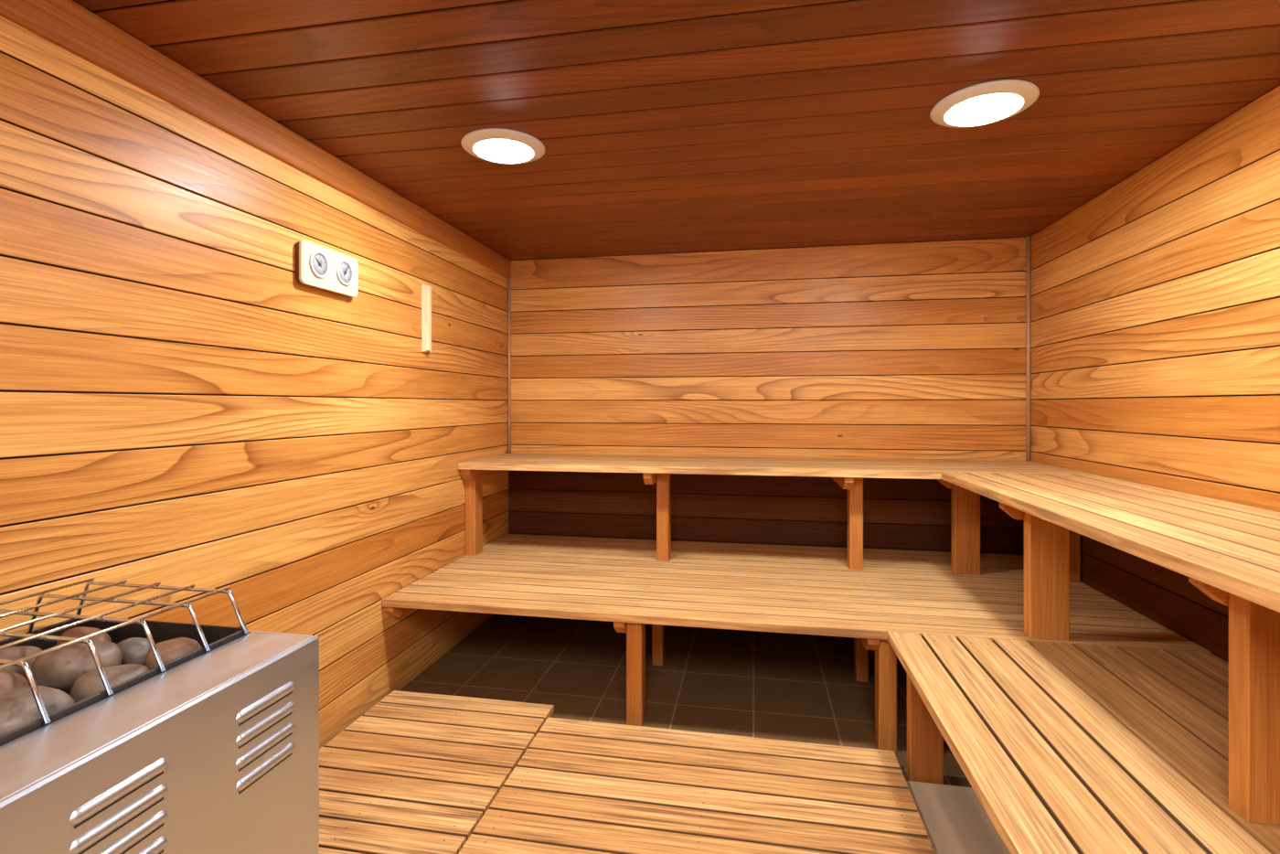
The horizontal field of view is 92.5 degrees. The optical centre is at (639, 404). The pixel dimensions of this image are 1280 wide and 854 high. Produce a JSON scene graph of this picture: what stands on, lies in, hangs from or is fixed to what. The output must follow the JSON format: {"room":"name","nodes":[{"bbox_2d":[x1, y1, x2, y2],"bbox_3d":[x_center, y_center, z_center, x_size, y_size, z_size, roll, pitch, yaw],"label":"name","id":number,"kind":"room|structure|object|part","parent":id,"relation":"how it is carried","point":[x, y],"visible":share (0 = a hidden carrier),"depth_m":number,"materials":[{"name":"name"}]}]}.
{"room":"spa","nodes":[
{"label":"spa","id":0,"kind":"room"},
{"bbox_2d":[0,15,508,748],"bbox_3d":[-1.220,0.163,1.548,0.045,2.075,4.400,0,0,11],"label":"wall","id":1,"kind":"structure","parent":0,"point":[178,409],"depth_m":1.71,"materials":[{"name":"brown wood"}]},
{"bbox_2d":[0,0,511,277],"bbox_3d":[-1.190,-0.821,1.542,0.016,0.107,4.399,0,0,11],"label":"trim","id":2,"kind":"structure","parent":1,"relation":"attached to","point":[66,24],"depth_m":1.66,"materials":[{"name":"brown wood"}]},
{"bbox_2d":[295,240,357,297],"bbox_3d":[-1.074,-0.465,2.118,0.034,0.142,0.288,0,0,11],"label":"panel","id":3,"kind":"object","parent":1,"relation":"attached to","point":[316,266],"visible":1,"depth_m":2.08,"materials":[{"name":"white plastic"}]},
{"bbox_2d":[421,284,431,352],"bbox_3d":[-0.956,-0.390,2.766,0.028,0.300,0.060,0,0,11],"label":"wall strip","id":4,"kind":"object","parent":1,"relation":"attached to","point":[426,290],"visible":1,"depth_m":2.75,"materials":[{"name":"brown wood"}]},
{"bbox_2d":[72,0,1279,260],"bbox_3d":[0.206,-0.897,1.246,2.950,0.045,4.563,0,0,11],"label":"ceiling","id":5,"kind":"structure","parent":0,"point":[663,126],"depth_m":1.75,"materials":[{"name":"red wood"}]},
{"bbox_2d":[460,128,545,164],"bbox_3d":[-0.460,-0.861,2.072,0.278,0.026,0.278,0,0,11],"label":"recessed light","id":6,"kind":"object","parent":5,"relation":"in","point":[500,145],"visible":1,"depth_m":2.02,"materials":[{"name":"white glass"}]},
{"bbox_2d":[929,79,1039,127],"bbox_3d":[0.998,-0.861,1.782,0.278,0.026,0.278,0,0,11],"label":"recessed light","id":7,"kind":"object","parent":5,"relation":"in","point":[987,102],"visible":1,"depth_m":1.74,"materials":[{"name":"white glass"}]},
{"bbox_2d":[400,613,971,787],"bbox_3d":[0.213,1.230,1.283,2.950,0.060,4.480,0,0,11],"label":"floor","id":8,"kind":"structure","parent":0,"point":[756,684],"depth_m":2.67,"materials":[{"name":"tile"}]},
{"bbox_2d":[0,577,319,853],"bbox_3d":[-0.953,0.780,0.970,0.572,0.841,0.561,0,0,11],"label":"heater","id":9,"kind":"object","parent":8,"relation":"on","point":[213,748],"depth_m":0.98,"materials":[{"name":"metal"}]},
{"bbox_3d":[-1.061,0.471,0.995,0.112,0.077,0.097,0,0,-21],"label":"heater stone","id":10,"kind":"part","parent":9,"relation":"part of","materials":[{"name":"brown stone"}]},
{"bbox_3d":[-1.144,0.475,1.101,0.104,0.072,0.086,0,0,-34],"label":"heater stone","id":11,"kind":"part","parent":9,"relation":"part of","materials":[{"name":"brown stone"}]},
{"bbox_3d":[-1.019,0.474,1.107,0.133,0.085,0.101,0,0,3],"label":"heater stone","id":12,"kind":"part","parent":9,"relation":"part of","materials":[{"name":"brown stone"}]},
{"bbox_3d":[-1.101,0.475,1.217,0.108,0.065,0.069,0,0,19],"label":"heater stone","id":13,"kind":"part","parent":9,"relation":"part of","materials":[{"name":"brown stone"}]},
{"bbox_3d":[-0.894,0.477,1.036,0.114,0.072,0.089,0,0,21],"label":"heater stone","id":14,"kind":"part","parent":9,"relation":"part of","materials":[{"name":"brown stone"}]},
{"bbox_2d":[0,618,247,746],"bbox_3d":[-1.021,0.530,0.984,0.403,0.180,0.533,0,0,10],"label":"tray","id":15,"kind":"object","parent":9,"relation":"on","point":[218,637],"depth_m":1.16,"materials":[{"name":"metal"}]},
{"bbox_3d":[-0.990,0.489,1.201,0.073,0.063,0.056,0,0,9],"label":"heater stone","id":16,"kind":"part","parent":9,"relation":"part of","materials":[{"name":"stone"}]},
{"bbox_3d":[-0.881,0.479,1.155,0.105,0.072,0.084,0,0,37],"label":"heater stone","id":17,"kind":"part","parent":9,"relation":"part of","materials":[{"name":"brown stone"}]},
{"bbox_3d":[-0.911,0.558,0.951,0.089,0.068,0.080,0,0,38],"label":"heater stone","id":18,"kind":"object","parent":9,"relation":"in","visible":0},
{"bbox_2d":[0,684,74,735],"bbox_3d":[-0.933,0.474,0.923,0.112,0.079,0.115,0,0,11],"label":"stone","id":19,"kind":"object","parent":18,"relation":"on","point":[18,708],"visible":0.5,"depth_m":0.90,"materials":[{"name":"stone"}]},
{"bbox_2d":[319,690,554,853],"bbox_3d":[-0.764,1.174,1.848,0.672,0.052,1.137,0,0,11],"label":"duckboard","id":20,"kind":"object","parent":8,"relation":"on","point":[417,773],"visible":0.84,"depth_m":1.93,"materials":[{"name":"brown wood"}]},
{"bbox_2d":[458,717,935,853],"bbox_3d":[0.045,1.175,1.026,1.202,0.050,2.281,0,0,11],"label":"duckboard","id":21,"kind":"object","parent":8,"relation":"on","point":[579,786],"visible":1,"depth_m":1.79,"materials":[{"name":"brown wood"}]},
{"bbox_2d":[382,533,1210,751],"bbox_3d":[0.493,0.986,2.797,2.864,0.428,1.260,0,0,11],"label":"bench","id":22,"kind":"object","parent":8,"relation":"on","point":[802,590],"visible":0.8,"depth_m":2.50,"materials":[{"name":"brown wood"}]},
{"bbox_3d":[-0.015,1.001,2.332,0.060,0.398,0.080,0,0,10],"label":"post","id":23,"kind":"part","parent":22,"relation":"part of","materials":[{"name":"brown wood"}]},
{"bbox_3d":[0.086,1.001,2.852,0.050,0.398,0.060,0,0,10],"label":"post","id":24,"kind":"part","parent":22,"relation":"part of","materials":[{"name":"brown wood"}]},
{"bbox_2d":[458,453,1098,581],"bbox_3d":[0.551,0.530,3.112,2.864,0.482,0.622,0,0,11],"label":"bench","id":25,"kind":"object","parent":22,"relation":"on","point":[848,474],"visible":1,"depth_m":2.92,"materials":[{"name":"brown wood"}]},
{"bbox_3d":[-0.863,0.577,3.186,0.055,0.389,0.090,0,0,10],"label":"post","id":26,"kind":"part","parent":25,"relation":"part of","materials":[{"name":"brown wood"}]},
{"bbox_3d":[0.118,0.547,3.070,0.060,0.449,0.080,0,0,10],"label":"post","id":27,"kind":"part","parent":25,"relation":"part of","materials":[{"name":"brown wood"}]},
{"bbox_3d":[0.552,0.306,3.112,2.862,0.032,0.622,0,0,10],"label":"seat","id":28,"kind":"part","parent":25,"relation":"part of","materials":[{"name":"brown wood"}]},
{"bbox_3d":[1.019,0.547,2.903,0.060,0.449,0.080,0,0,10],"label":"post","id":29,"kind":"part","parent":25,"relation":"part of","materials":[{"name":"brown wood"}]},
{"bbox_3d":[1.499,0.547,2.819,0.110,0.449,0.050,0,0,10],"label":"post","id":30,"kind":"part","parent":25,"relation":"part of","materials":[{"name":"brown wood"}]},
{"bbox_3d":[1.902,0.547,2.704,0.055,0.449,0.050,0,0,10],"label":"post","id":31,"kind":"part","parent":25,"relation":"part of","materials":[{"name":"brown wood"}]},
{"bbox_3d":[0.493,0.787,2.792,2.862,0.030,1.250,0,0,10],"label":"seat","id":32,"kind":"part","parent":22,"relation":"part of","materials":[{"name":"brown wood"}]},
{"bbox_3d":[0.971,1.001,2.688,0.050,0.398,0.060,0,0,10],"label":"post","id":33,"kind":"part","parent":22,"relation":"part of","materials":[{"name":"brown wood"}]},
{"bbox_3d":[0.870,1.001,2.168,0.060,0.398,0.080,0,0,10],"label":"post","id":34,"kind":"part","parent":22,"relation":"part of","materials":[{"name":"brown wood"}]},
{"bbox_2d":[906,780,1010,853],"bbox_3d":[1.029,1.193,0.397,0.943,0.014,2.955,0,0,11],"label":"slab","id":35,"kind":"object","parent":8,"relation":"on","point":[954,820],"depth_m":1.75,"materials":[{"name":"concrete"}]},
{"bbox_2d":[887,631,1279,853],"bbox_3d":[1.088,0.986,0.793,0.951,0.428,2.456,0,0,11],"label":"bench","id":36,"kind":"object","parent":8,"relation":"on","point":[1066,748],"visible":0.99,"depth_m":1.43,"materials":[{"name":"brown wood"}]},
{"bbox_3d":[0.913,1.001,1.962,0.100,0.398,0.050,0,0,10],"label":"post","id":37,"kind":"part","parent":36,"relation":"part of","materials":[{"name":"brown wood"}]},
{"bbox_2d":[941,471,1279,824],"bbox_3d":[1.322,0.530,1.075,0.608,0.482,3.095,0,0,11],"label":"bench","id":38,"kind":"object","parent":36,"relation":"on","point":[1230,551],"visible":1,"depth_m":1.37,"materials":[{"name":"brown wood"}]},
{"bbox_3d":[1.355,0.547,2.042,0.120,0.449,0.050,0,0,10],"label":"post","id":39,"kind":"part","parent":38,"relation":"part of","materials":[{"name":"brown wood"}]},
{"bbox_3d":[1.319,0.306,1.075,0.601,0.032,3.095,0,0,10],"label":"seat","id":40,"kind":"part","parent":38,"relation":"part of","materials":[{"name":"brown wood"}]},
{"bbox_3d":[1.189,0.547,1.147,0.120,0.449,0.050,0,0,10],"label":"post","id":41,"kind":"part","parent":38,"relation":"part of","materials":[{"name":"brown wood"}]},
{"bbox_3d":[1.304,0.787,0.753,0.513,0.030,2.456,0,0,10],"label":"seat panel","id":42,"kind":"part","parent":36,"relation":"part of","materials":[{"name":"brown wood"}]},
{"bbox_2d":[508,237,1029,554],"bbox_3d":[0.618,0.163,3.468,2.870,2.075,0.045,0,0,11],"label":"wall","id":43,"kind":"structure","parent":0,"point":[909,350],"depth_m":3.42,"materials":[{"name":"brown wood"}]},
{"bbox_2d":[507,277,511,452],"bbox_3d":[-0.789,-0.239,3.696,0.019,1.054,0.019,0,0,11],"label":"trim","id":44,"kind":"structure","parent":43,"relation":"attached to","point":[508,279],"depth_m":3.69,"materials":[{"name":"brown wood"}]},
{"bbox_2d":[1025,235,1030,460],"bbox_3d":[2.014,-0.293,3.176,0.019,1.162,0.019,0,0,11],"label":"trim","id":45,"kind":"structure","parent":43,"relation":"attached to","point":[1028,238],"depth_m":3.17,"materials":[{"name":"brown wood"}]},
{"bbox_2d":[1029,85,1279,662],"bbox_3d":[1.646,0.163,1.017,0.045,2.075,4.400,0,0,11],"label":"wall","id":46,"kind":"structure","parent":0,"point":[1155,301],"depth_m":2.10,"materials":[{"name":"brown wood"}]}
]}

